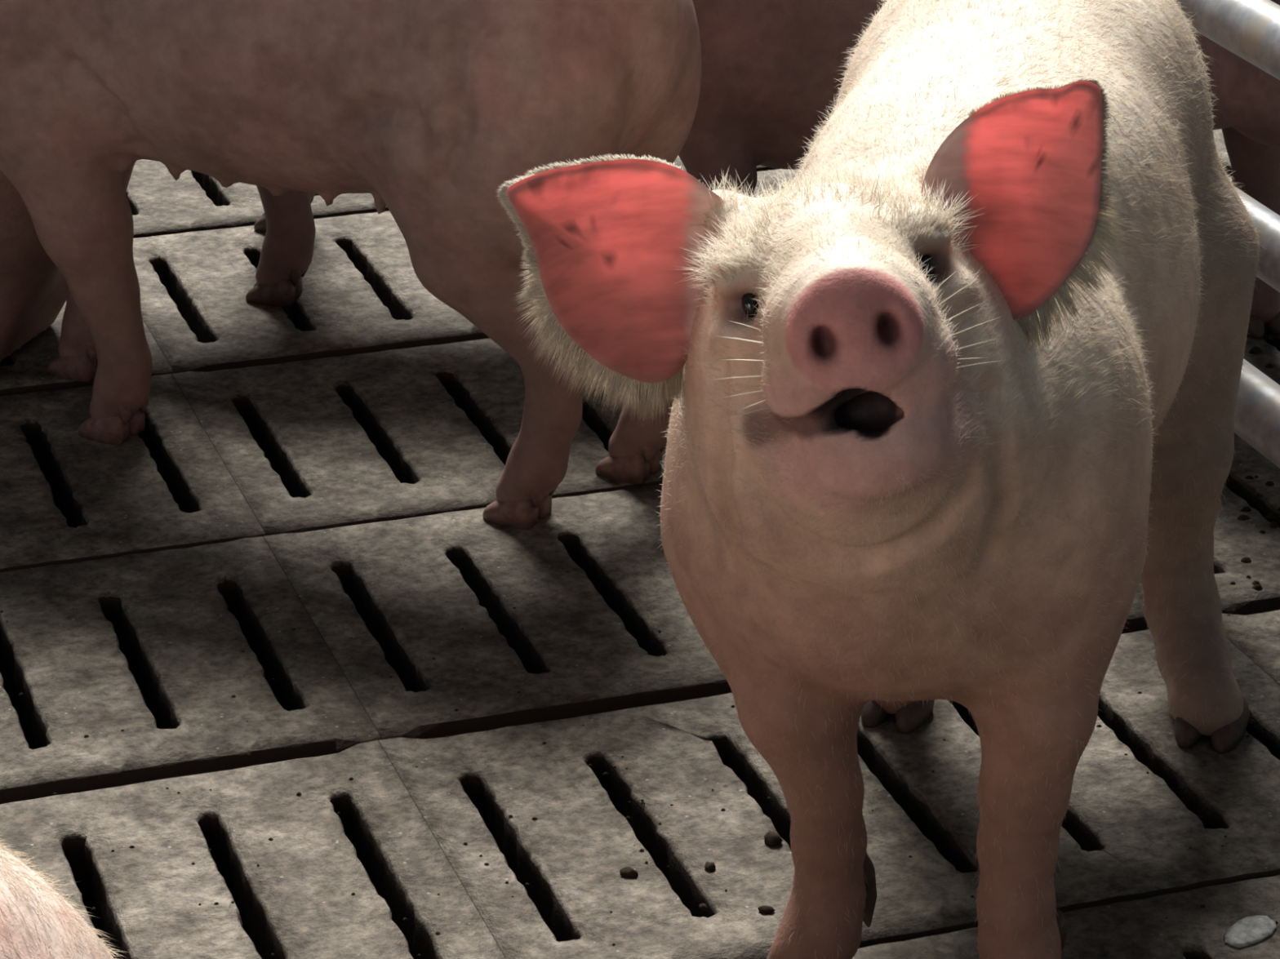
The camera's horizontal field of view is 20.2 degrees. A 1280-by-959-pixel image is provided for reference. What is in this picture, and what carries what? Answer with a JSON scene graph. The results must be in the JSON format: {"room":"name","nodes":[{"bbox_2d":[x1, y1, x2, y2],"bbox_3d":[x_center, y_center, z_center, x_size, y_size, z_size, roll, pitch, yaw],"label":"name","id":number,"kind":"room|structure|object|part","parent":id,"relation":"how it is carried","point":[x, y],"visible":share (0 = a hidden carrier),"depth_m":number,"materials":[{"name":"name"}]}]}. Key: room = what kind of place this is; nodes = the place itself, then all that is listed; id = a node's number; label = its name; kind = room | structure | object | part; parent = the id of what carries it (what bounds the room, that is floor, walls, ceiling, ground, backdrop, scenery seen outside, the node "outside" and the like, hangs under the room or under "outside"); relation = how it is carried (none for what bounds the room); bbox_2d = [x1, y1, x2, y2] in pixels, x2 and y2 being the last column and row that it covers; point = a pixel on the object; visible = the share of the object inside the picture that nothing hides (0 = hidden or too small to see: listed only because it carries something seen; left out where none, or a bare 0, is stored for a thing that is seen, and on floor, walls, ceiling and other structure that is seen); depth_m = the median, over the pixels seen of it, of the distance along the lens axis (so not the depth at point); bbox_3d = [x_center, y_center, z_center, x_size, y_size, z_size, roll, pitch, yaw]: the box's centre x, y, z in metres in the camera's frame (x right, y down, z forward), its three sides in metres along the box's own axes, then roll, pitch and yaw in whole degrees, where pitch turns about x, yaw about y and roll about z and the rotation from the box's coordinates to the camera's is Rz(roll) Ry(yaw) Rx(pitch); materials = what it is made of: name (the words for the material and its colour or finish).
{"room":"farm building","nodes":[
{"label":"farm building","id":0,"kind":"room"},
{"bbox_2d":[0,128,1279,958],"bbox_3d":[0.323,-0.088,4.041,4.858,0.101,5.105,-8,24,-17],"label":"floor","id":1,"kind":"structure","parent":0,"point":[330,460],"depth_m":3.26,"materials":[{"name":"concrete"}]},
{"bbox_2d":[0,831,128,958],"bbox_3d":[-0.720,0.340,2.092,1.124,0.649,0.376,17,29,34],"label":"pig","id":2,"kind":"object","parent":1,"relation":"on","point":[37,922],"visible":1,"depth_m":1.81},
{"bbox_2d":[0,0,701,529],"bbox_3d":[-0.469,-0.374,3.719,1.152,0.679,0.405,15,27,31],"label":"pig","id":3,"kind":"object","parent":1,"relation":"on","point":[424,108],"visible":0.84,"depth_m":3.48},
{"bbox_2d":[245,0,887,306],"bbox_3d":[-0.268,-0.538,4.164,1.252,0.632,0.375,4,23,9],"label":"pig","id":4,"kind":"object","parent":1,"relation":"on","point":[771,69],"visible":0.29,"depth_m":3.94},
{"bbox_2d":[619,866,638,878],"bbox_3d":[-0.009,0.321,2.951,0.016,0.007,0.010,10,25,22],"label":"crumb","id":5,"kind":"object","parent":1,"relation":"on","point":[627,872],"visible":1,"depth_m":2.95,"materials":[{"name":"brown soil"}]},
{"bbox_2d":[0,334,1279,955],"bbox_3d":[0.074,0.102,3.460,1.364,0.010,1.365,0,23,0],"label":"dung specks","id":6,"kind":"object","parent":1,"relation":"on","point":[1257,586],"visible":0.8,"depth_m":3.46,"materials":[{"name":"brown soil"}]},
{"bbox_2d":[698,903,707,910],"bbox_3d":[0.051,0.344,2.902,0.006,0.004,0.008,-16,28,-33],"label":"crumb","id":7,"kind":"object","parent":1,"relation":"on","point":[702,906],"visible":1,"depth_m":2.90,"materials":[{"name":"brown soil"}]},
{"bbox_2d":[704,862,715,871],"bbox_3d":[0.058,0.318,2.961,0.009,0.006,0.012,-2,23,-5],"label":"crumb","id":8,"kind":"object","parent":1,"relation":"on","point":[708,866],"visible":1,"depth_m":2.96,"materials":[{"name":"brown soil"}]},
{"bbox_2d":[757,905,775,914],"bbox_3d":[0.102,0.345,2.897,0.014,0.005,0.010,1,23,3],"label":"crumb","id":9,"kind":"object","parent":1,"relation":"on","point":[763,909],"visible":1,"depth_m":2.89,"materials":[{"name":"brown soil"}]},
{"bbox_2d":[764,831,782,846],"bbox_3d":[0.111,0.298,3.003,0.015,0.009,0.021,-4,24,-9],"label":"crumb","id":10,"kind":"object","parent":1,"relation":"on","point":[771,838],"visible":1,"depth_m":3.00,"materials":[{"name":"brown soil"}]},
{"bbox_2d":[495,0,1266,958],"bbox_3d":[0.244,-0.045,2.894,0.441,0.727,0.986,8,25,18],"label":"pig","id":11,"kind":"object","parent":1,"relation":"on","point":[946,395],"visible":1,"depth_m":2.57},
{"bbox_2d":[1174,0,1279,468],"bbox_3d":[0.680,-0.044,2.975,0.140,0.660,1.783,-8,24,-17],"label":"rail fence","id":12,"kind":"object","parent":1,"relation":"on","point":[1250,29],"visible":0.16,"depth_m":3.24,"materials":[{"name":"metal"}]},
{"bbox_3d":[0.679,-0.256,2.887,0.057,0.057,1.694,-8,24,-17],"label":"rail","id":13,"kind":"part","parent":12,"relation":"part of","materials":[{"name":"metal"}]},
{"bbox_3d":[0.679,-0.083,2.961,0.057,0.057,1.694,-8,24,-17],"label":"rail","id":14,"kind":"part","parent":12,"relation":"part of","materials":[{"name":"metal"}]},
{"bbox_3d":[0.679,0.064,3.024,0.060,0.060,1.694,-8,24,-17],"label":"rail","id":15,"kind":"part","parent":12,"relation":"part of","materials":[{"name":"metal"}]},
{"bbox_2d":[1190,0,1279,338],"bbox_3d":[0.553,-0.500,4.075,0.373,0.632,1.252,-8,24,-18],"label":"pig","id":16,"kind":"object","parent":1,"relation":"on","point":[1246,112],"visible":0.16,"depth_m":3.67},
{"bbox_2d":[1222,915,1276,948],"bbox_3d":[0.485,0.359,2.866,0.033,0.005,0.056,18,29,35],"label":"flat stone","id":17,"kind":"object","parent":1,"relation":"on","point":[1248,931],"visible":1,"depth_m":2.86,"materials":[{"name":"grey stone"}]}
]}

